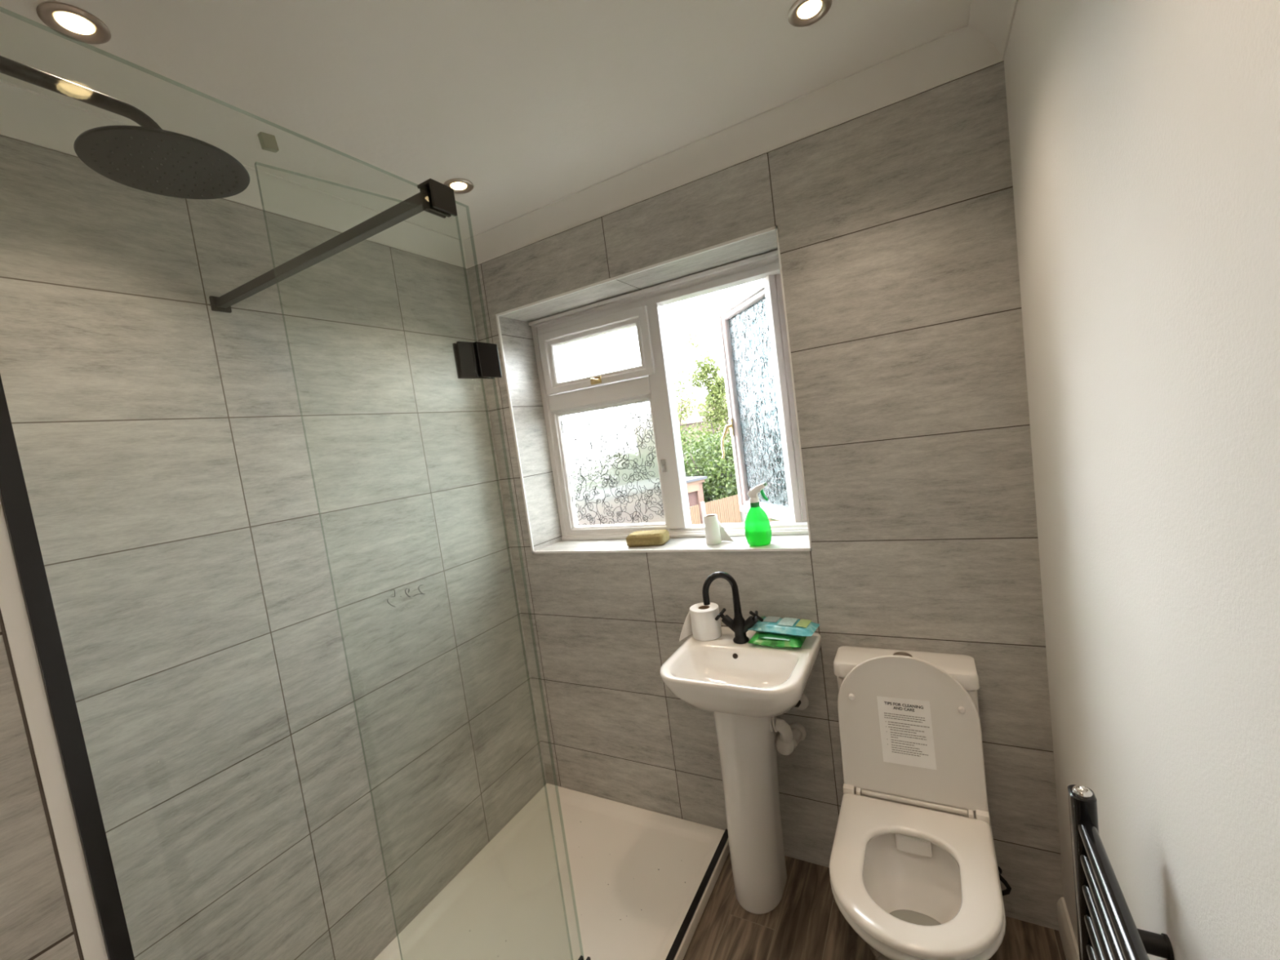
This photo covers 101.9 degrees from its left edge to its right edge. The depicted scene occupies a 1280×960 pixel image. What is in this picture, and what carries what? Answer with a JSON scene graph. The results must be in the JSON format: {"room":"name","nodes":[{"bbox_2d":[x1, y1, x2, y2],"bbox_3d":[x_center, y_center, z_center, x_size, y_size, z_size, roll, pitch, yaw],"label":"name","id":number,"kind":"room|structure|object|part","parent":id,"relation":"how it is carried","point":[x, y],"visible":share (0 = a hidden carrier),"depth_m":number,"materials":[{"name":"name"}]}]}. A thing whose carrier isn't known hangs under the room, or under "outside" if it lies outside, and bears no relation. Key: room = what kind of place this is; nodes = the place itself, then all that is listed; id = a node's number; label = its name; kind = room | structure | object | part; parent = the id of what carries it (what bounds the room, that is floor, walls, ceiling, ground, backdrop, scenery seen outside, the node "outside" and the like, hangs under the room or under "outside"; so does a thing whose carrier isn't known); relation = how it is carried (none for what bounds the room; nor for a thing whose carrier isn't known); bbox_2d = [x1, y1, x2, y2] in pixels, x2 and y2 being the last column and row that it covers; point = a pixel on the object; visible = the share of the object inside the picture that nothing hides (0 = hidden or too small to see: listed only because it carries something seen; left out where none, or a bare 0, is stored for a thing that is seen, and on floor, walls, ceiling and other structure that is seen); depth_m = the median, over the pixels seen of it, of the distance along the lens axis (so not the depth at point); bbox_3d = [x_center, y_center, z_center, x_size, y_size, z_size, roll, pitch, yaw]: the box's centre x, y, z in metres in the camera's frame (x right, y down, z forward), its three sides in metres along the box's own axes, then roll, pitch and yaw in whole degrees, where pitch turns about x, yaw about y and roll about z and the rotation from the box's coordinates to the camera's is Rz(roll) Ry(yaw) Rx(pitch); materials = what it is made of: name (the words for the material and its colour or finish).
{"room":"bathroom","nodes":[
{"label":"bathroom","id":0,"kind":"room"},
{"bbox_2d":[0,626,79,959],"bbox_3d":[-1.217,0.483,0.198,0.877,2.415,1.207,-5,5,29],"label":"wall","id":1,"kind":"structure","parent":0,"point":[35,922],"depth_m":0.48,"materials":[{"name":"tile"}]},
{"bbox_2d":[0,498,108,959],"bbox_3d":[-0.553,0.370,0.505,0.008,2.415,0.015,-5,5,29],"label":"trim","id":2,"kind":"structure","parent":1,"relation":"attached to","point":[12,605],"depth_m":0.49,"materials":[{"name":"white plastic"}]},
{"bbox_2d":[0,55,249,199],"bbox_3d":[-0.920,-0.604,0.837,0.238,0.114,0.476,-5,5,29],"label":"shower head","id":3,"kind":"object","parent":1,"relation":"attached to","point":[148,157],"visible":1,"depth_m":0.90},
{"bbox_3d":[-0.946,-0.598,0.790,0.023,0.074,0.369,-5,5,29],"label":"shower arm","id":4,"kind":"part","parent":3,"relation":"part of","materials":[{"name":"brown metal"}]},
{"bbox_3d":[-0.858,-0.577,0.944,0.238,0.024,0.238,-5,5,29],"label":"head plate","id":5,"kind":"part","parent":3,"relation":"part of","materials":[{"name":"black metal"}]},
{"bbox_2d":[0,134,546,959],"bbox_3d":[-0.994,0.338,1.623,0.100,2.415,1.563,-5,5,29],"label":"wall","id":6,"kind":"structure","parent":0,"point":[288,760],"depth_m":1.43,"materials":[{"name":"tile"}]},
{"bbox_2d":[0,80,466,268],"bbox_3d":[-1.067,-0.827,1.495,0.075,0.075,1.543,-5,5,29],"label":"trim","id":7,"kind":"structure","parent":6,"relation":"attached to","point":[26,115],"depth_m":1.50,"materials":[{"name":"paint"}]},
{"bbox_2d":[386,584,424,606],"bbox_3d":[-0.820,0.398,1.819,0.003,0.062,0.147,-5,5,29],"label":"strand","id":8,"kind":"object","parent":6,"relation":"attached to","point":[421,584],"visible":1,"depth_m":1.82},
{"bbox_2d":[0,0,970,240],"bbox_3d":[-0.538,-0.914,0.614,2.067,0.100,3.150,-5,5,29],"label":"ceiling","id":9,"kind":"structure","parent":0,"point":[535,104],"depth_m":1.20,"materials":[{"name":"paint"}]},
{"bbox_2d":[36,1,111,44],"bbox_3d":[-1.020,-0.822,0.937,0.092,0.006,0.092,-5,5,29],"label":"recessed light","id":10,"kind":"object","parent":9,"relation":"in","point":[72,22],"visible":1,"depth_m":0.93,"materials":[{"name":"silver metal"}]},
{"bbox_2d":[443,178,473,194],"bbox_3d":[-0.581,-0.940,1.662,0.092,0.006,0.092,-5,5,29],"label":"recessed light","id":11,"kind":"object","parent":9,"relation":"in","point":[459,185],"visible":0.95,"depth_m":1.66,"materials":[{"name":"silver metal"}]},
{"bbox_2d":[787,0,831,26],"bbox_3d":[0.370,-1.023,1.131,0.092,0.006,0.092,-5,5,29],"label":"recessed light","id":12,"kind":"object","parent":9,"relation":"in","point":[810,11],"visible":1,"depth_m":1.13,"materials":[{"name":"silver metal"}]},
{"bbox_2d":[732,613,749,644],"bbox_3d":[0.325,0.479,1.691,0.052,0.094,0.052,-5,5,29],"label":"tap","id":13,"kind":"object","parent":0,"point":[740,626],"depth_m":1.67,"materials":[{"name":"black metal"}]},
{"bbox_2d":[466,61,1063,930],"bbox_3d":[0.304,0.138,1.954,2.067,2.615,0.300,-5,5,29],"label":"wall","id":14,"kind":"structure","parent":0,"point":[895,222],"depth_m":1.55,"materials":[{"name":"tile"}]},
{"bbox_2d":[626,528,669,546],"bbox_3d":[0.032,0.231,2.066,0.161,0.046,0.104,-6,5,20],"label":"sponge","id":15,"kind":"object","parent":14,"relation":"on","point":[654,537],"visible":1,"depth_m":2.03,"materials":[{"name":"yellow"}]},
{"bbox_2d":[495,225,812,553],"bbox_3d":[-0.022,-0.229,1.903,1.164,1.011,0.007,-5,5,29],"label":"trim","id":16,"kind":"structure","parent":14,"relation":"attached to","point":[775,228],"depth_m":1.84,"materials":[{"name":"white plastic"}]},
{"bbox_2d":[528,249,808,540],"bbox_3d":[0.165,-0.282,2.242,1.154,0.997,0.458,-5,5,29],"label":"window","id":17,"kind":"structure","parent":14,"relation":"in","point":[614,437],"depth_m":2.15,"materials":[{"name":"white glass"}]},
{"bbox_3d":[-0.186,-0.534,2.191,0.542,0.266,0.054,-5,5,29],"label":"sash","id":18,"kind":"part","parent":17,"relation":"part of","materials":[{"name":"white plastic"}]},
{"bbox_3d":[-0.117,-0.060,2.256,0.500,0.532,0.006,-5,5,29],"label":"pane","id":19,"kind":"part","parent":17,"relation":"part of","materials":[{"name":"clear glass"}]},
{"bbox_3d":[0.034,-0.702,2.074,1.074,0.026,0.068,-5,5,29],"label":"head rail","id":20,"kind":"part","parent":17,"relation":"part of","materials":[{"name":"white plastic"}]},
{"bbox_3d":[0.390,-0.184,2.328,0.067,0.172,0.029,-7,5,10],"label":"casement handle","id":21,"kind":"part","parent":17,"relation":"part of","materials":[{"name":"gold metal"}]},
{"bbox_3d":[0.484,-0.296,2.120,0.006,0.812,0.372,-9,5,-14],"label":"pane","id":22,"kind":"part","parent":17,"relation":"part of","materials":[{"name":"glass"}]},
{"bbox_2d":[703,514,734,544],"bbox_3d":[0.290,0.180,1.911,0.109,0.104,0.058,-5,5,29],"label":"toilet roll","id":23,"kind":"object","parent":14,"relation":"on","point":[715,533],"visible":1,"depth_m":1.90,"materials":[{"name":"white paper"}]},
{"bbox_2d":[463,24,1004,268],"bbox_3d":[0.061,-0.993,1.697,1.867,0.075,0.075,-5,5,29],"label":"trim","id":24,"kind":"structure","parent":14,"relation":"attached to","point":[962,51],"depth_m":1.54,"materials":[{"name":"paint"}]},
{"bbox_2d":[744,482,771,546],"bbox_3d":[0.404,0.117,1.796,0.098,0.216,0.072,-5,5,29],"label":"spray bottle","id":25,"kind":"object","parent":14,"relation":"on","point":[757,532],"visible":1,"depth_m":1.77,"materials":[{"name":"green plastic"}]},
{"bbox_2d":[794,693,808,710],"bbox_3d":[0.502,0.732,1.733,0.107,0.093,0.056,-5,5,29],"label":"pipe collar","id":26,"kind":"object","parent":14,"relation":"attached to","point":[803,702],"visible":0.44,"depth_m":1.73,"materials":[{"name":"white plastic"}]},
{"bbox_2d":[997,866,1011,896],"bbox_3d":[1.035,1.164,1.503,0.063,0.058,0.066,-5,5,29],"label":"hose","id":27,"kind":"object","parent":14,"relation":"attached to","point":[1006,891],"visible":0.54,"depth_m":1.47,"materials":[{"name":"black metal"}]},
{"bbox_2d":[683,851,1066,959],"bbox_3d":[-0.266,1.588,0.707,2.067,0.100,2.900,-5,5,29],"label":"floor","id":28,"kind":"structure","parent":0,"point":[807,922],"depth_m":1.57,"materials":[{"name":"brown wood"}]},
{"bbox_2d":[373,783,729,959],"bbox_3d":[-0.404,1.468,1.486,0.885,0.046,1.541,-5,5,29],"label":"shower tray","id":29,"kind":"object","parent":28,"relation":"on","point":[573,874],"visible":0.89,"depth_m":1.80,"materials":[{"name":"white plastic"}]},
{"bbox_2d":[0,131,591,959],"bbox_3d":[-0.743,0.507,1.033,0.883,2.016,0.685,-5,5,29],"label":"screen","id":30,"kind":"object","parent":29,"relation":"on","point":[473,360],"visible":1,"depth_m":0.51,"materials":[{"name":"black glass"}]},
{"bbox_2d":[659,626,821,914],"bbox_3d":[0.364,0.952,1.638,0.422,0.840,0.410,-5,5,29],"label":"basin","id":31,"kind":"object","parent":28,"relation":"on","point":[747,685],"visible":0.95,"depth_m":1.62,"materials":[{"name":"white ceramic"}]},
{"bbox_2d":[679,602,721,641],"bbox_3d":[0.210,0.488,1.782,0.134,0.107,0.102,-5,5,29],"label":"toilet roll","id":32,"kind":"object","parent":31,"relation":"on","point":[700,622],"visible":1,"depth_m":1.74,"materials":[{"name":"white paper"}]},
{"bbox_2d":[702,571,763,644],"bbox_3d":[0.301,0.410,1.673,0.172,0.239,0.088,-5,5,29],"label":"mixer tap","id":33,"kind":"object","parent":31,"relation":"on","point":[739,625],"visible":1,"depth_m":1.67,"materials":[{"name":"black metal"}]},
{"bbox_3d":[0.263,0.373,1.679,0.120,0.156,0.025,-8,5,-4],"label":"spout","id":34,"kind":"part","parent":33,"relation":"part of","materials":[{"name":"black metal"}]},
{"bbox_3d":[0.293,0.468,1.706,0.066,0.064,0.029,-5,5,29],"label":"handle","id":35,"kind":"part","parent":33,"relation":"part of","materials":[{"name":"black metal"}]},
{"bbox_3d":[0.352,0.463,1.673,0.066,0.064,0.029,-5,5,29],"label":"handle","id":36,"kind":"part","parent":33,"relation":"part of","materials":[{"name":"black metal"}]},
{"bbox_3d":[0.318,0.613,1.611,0.422,0.155,0.410,-5,5,29],"label":"bowl","id":37,"kind":"part","parent":31,"relation":"part of","materials":[{"name":"white ceramic"}]},
{"bbox_2d":[747,631,806,648],"bbox_3d":[0.435,0.498,1.642,0.167,0.033,0.103,-5,5,29],"label":"packet","id":38,"kind":"object","parent":31,"relation":"on","point":[759,638],"visible":0.8,"depth_m":1.60,"materials":[{"name":"green plastic"}]},
{"bbox_3d":[0.418,0.489,1.614,0.100,0.006,0.024,-5,5,29],"label":"printed panel","id":39,"kind":"part","parent":38,"relation":"part of","materials":[{"name":"green plastic"}]},
{"bbox_2d":[747,616,819,636],"bbox_3d":[0.455,0.464,1.652,0.205,0.031,0.100,-4,6,35],"label":"packet","id":40,"kind":"object","parent":38,"relation":"on","point":[788,626],"visible":0.95,"depth_m":1.62,"materials":[{"name":"teal plastic"}]},
{"bbox_3d":[0.471,0.449,1.645,0.047,0.004,0.070,-4,6,35],"label":"printed panel","id":41,"kind":"part","parent":40,"relation":"part of","materials":[{"name":"plastic"}]},
{"bbox_2d":[795,618,812,627],"bbox_3d":[0.512,0.447,1.620,0.033,0.007,0.065,-4,6,35],"label":"print","id":42,"kind":"object","parent":40,"relation":"on","point":[802,623],"depth_m":1.61},
{"bbox_2d":[770,716,806,755],"bbox_3d":[0.456,0.829,1.701,0.223,0.140,0.108,-9,5,-19],"label":"trap","id":43,"kind":"object","parent":31,"relation":"attached to","point":[789,736],"visible":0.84,"depth_m":1.67,"materials":[{"name":"white plastic"}]},
{"bbox_3d":[0.473,0.861,1.693,0.062,0.061,0.060,-5,5,29],"label":"trap bowl","id":44,"kind":"part","parent":43,"relation":"part of","materials":[{"name":"white plastic"}]},
{"bbox_2d":[829,645,1005,959],"bbox_3d":[0.692,0.928,1.321,0.371,0.851,0.641,-5,5,29],"label":"toilet","id":45,"kind":"object","parent":28,"relation":"on","point":[913,868],"visible":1,"depth_m":1.36,"materials":[{"name":"white ceramic"}]},
{"bbox_3d":[0.625,0.896,1.482,0.012,0.028,0.024,-5,5,29],"label":"hinge post","id":46,"kind":"part","parent":45,"relation":"part of","materials":[{"name":"white ceramic"}]},
{"bbox_3d":[0.765,0.544,1.513,0.371,0.048,0.135,-5,5,29],"label":"cistern lid","id":47,"kind":"part","parent":45,"relation":"part of","materials":[{"name":"white ceramic"}]},
{"bbox_3d":[0.733,0.679,1.431,0.351,0.388,0.061,-5,5,29],"label":"lid","id":48,"kind":"part","parent":45,"relation":"part of","materials":[{"name":"white plastic"}]},
{"bbox_3d":[0.638,0.918,1.223,0.352,0.022,0.421,-5,5,29],"label":"seat","id":49,"kind":"part","parent":45,"relation":"part of","materials":[{"name":"white plastic"}]},
{"bbox_3d":[0.861,0.875,1.350,0.012,0.028,0.024,-5,5,29],"label":"hinge post","id":50,"kind":"part","parent":45,"relation":"part of","materials":[{"name":"white ceramic"}]},
{"bbox_2d":[1004,0,1279,959],"bbox_3d":[0.436,0.267,0.149,0.100,2.415,2.750,-5,5,29],"label":"wall","id":51,"kind":"structure","parent":0,"point":[1144,135],"depth_m":0.61,"materials":[{"name":"white paint"}]},
{"bbox_2d":[968,0,1017,60],"bbox_3d":[0.206,-0.883,0.098,0.075,0.075,2.750,-5,5,29],"label":"trim","id":52,"kind":"structure","parent":51,"relation":"attached to","point":[993,19],"depth_m":1.19,"materials":[{"name":"paint"}]},
{"bbox_2d":[1057,897,1079,959],"bbox_3d":[0.537,1.410,0.270,0.017,0.110,2.749,-5,5,29],"label":"baseboard","id":53,"kind":"structure","parent":51,"relation":"attached to","point":[1068,941],"depth_m":1.39,"materials":[{"name":"white wood"}]},
{"bbox_2d":[1067,784,1173,959],"bbox_3d":[0.628,0.888,0.588,0.087,0.785,0.536,-5,5,29],"label":"towel radiator","id":54,"kind":"object","parent":51,"relation":"attached to","point":[1107,930],"visible":1,"depth_m":0.73,"materials":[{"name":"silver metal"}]},
{"label":"outside","id":55,"kind":"structure","parent":0,"visible":0},
{"bbox_3d":[12.806,-0.811,46.893,100.000,0.300,89.400,-5,5,29],"label":"ground","id":56,"kind":"structure","parent":55,"visible":0},
{"bbox_2d":[675,388,685,445],"bbox_3d":[1.805,-1.744,29.058,2.021,7.311,1.882,-5,5,29],"label":"sapling","id":57,"kind":"object","parent":56,"relation":"on","point":[681,428],"visible":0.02,"depth_m":28.48,"materials":[{"name":"green plant"}]},
{"bbox_2d":[673,368,708,454],"bbox_3d":[2.682,-2.198,28.810,2.274,8.014,1.863,-5,5,29],"label":"sapling","id":58,"kind":"object","parent":56,"relation":"on","point":[683,380],"visible":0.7,"depth_m":28.71,"materials":[{"name":"green plant"}]},
{"bbox_2d":[689,504,701,524],"bbox_3d":[1.883,1.835,18.804,1.030,1.860,0.120,-11,6,-37],"label":"fence panel","id":59,"kind":"object","parent":56,"relation":"on","point":[694,510],"visible":0.18,"depth_m":18.92,"materials":[{"name":"beige wood"}]},
{"bbox_2d":[685,475,706,524],"bbox_3d":[-0.127,1.561,20.863,5.320,2.600,3.120,-11,6,-37],"label":"brick outbuilding","id":60,"kind":"structure","parent":56,"relation":"on","point":[694,484],"depth_m":21.06,"materials":[{"name":"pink brick"}]},
{"bbox_2d":[675,395,733,477],"bbox_3d":[5.765,-4.705,50.943,11.200,8.600,7.700,-6,5,22],"label":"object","id":61,"kind":"structure","parent":56,"relation":"on","point":[691,420],"depth_m":47.97,"materials":[{"name":"plant"}]},
{"bbox_2d":[684,333,728,488],"bbox_3d":[4.037,-3.207,28.159,2.446,9.754,2.053,-7,5,11],"label":"sapling","id":62,"kind":"object","parent":56,"relation":"on","point":[714,393],"visible":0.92,"depth_m":27.82,"materials":[{"name":"green plant"}]},
{"bbox_2d":[680,427,734,502],"bbox_3d":[2.986,-0.355,26.597,3.751,4.763,3.435,-5,5,29],"label":"leafy shrub","id":63,"kind":"object","parent":56,"relation":"on","point":[692,439],"visible":0.1,"depth_m":26.21,"materials":[{"name":"green plant"}]},
{"bbox_2d":[682,434,741,516],"bbox_3d":[3.278,0.068,23.214,3.827,4.339,3.598,-5,5,29],"label":"leafy shrub","id":64,"kind":"object","parent":56,"relation":"on","point":[695,468],"visible":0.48,"depth_m":22.63,"materials":[{"name":"green plant"}]},
{"bbox_2d":[698,349,734,484],"bbox_3d":[4.517,-2.755,28.113,1.990,8.745,2.031,-5,5,29],"label":"sapling","id":65,"kind":"object","parent":56,"relation":"on","point":[723,414],"visible":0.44,"depth_m":27.85,"materials":[{"name":"green plant"}]},
{"bbox_2d":[701,413,733,488],"bbox_3d":[5.510,-1.376,30.028,5.107,5.502,4.308,-5,5,29],"label":"leafy shrub","id":66,"kind":"object","parent":56,"relation":"on","point":[722,424],"visible":0.05,"depth_m":29.30,"materials":[{"name":"green plant"}]},
{"bbox_2d":[700,494,741,524],"bbox_3d":[3.172,1.581,19.803,2.010,1.860,0.120,-11,6,-37],"label":"fence panel","id":67,"kind":"object","parent":56,"relation":"on","point":[726,509],"visible":0.52,"depth_m":19.87,"materials":[{"name":"beige wood"}]},
{"bbox_3d":[2.426,1.728,19.225,0.100,1.860,0.120,-11,6,-37],"label":"post","id":68,"kind":"part","parent":67,"relation":"part of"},
{"bbox_2d":[741,511,780,522],"bbox_3d":[4.977,1.227,21.200,2.390,1.860,0.120,-11,6,-37],"label":"fence panel","id":69,"kind":"object","parent":56,"relation":"on","point":[743,513],"visible":0.02,"depth_m":20.49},
{"bbox_3d":[4.083,1.403,20.508,0.100,1.860,0.120,-11,6,-37],"label":"post","id":70,"kind":"part","parent":69,"relation":"part of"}
]}

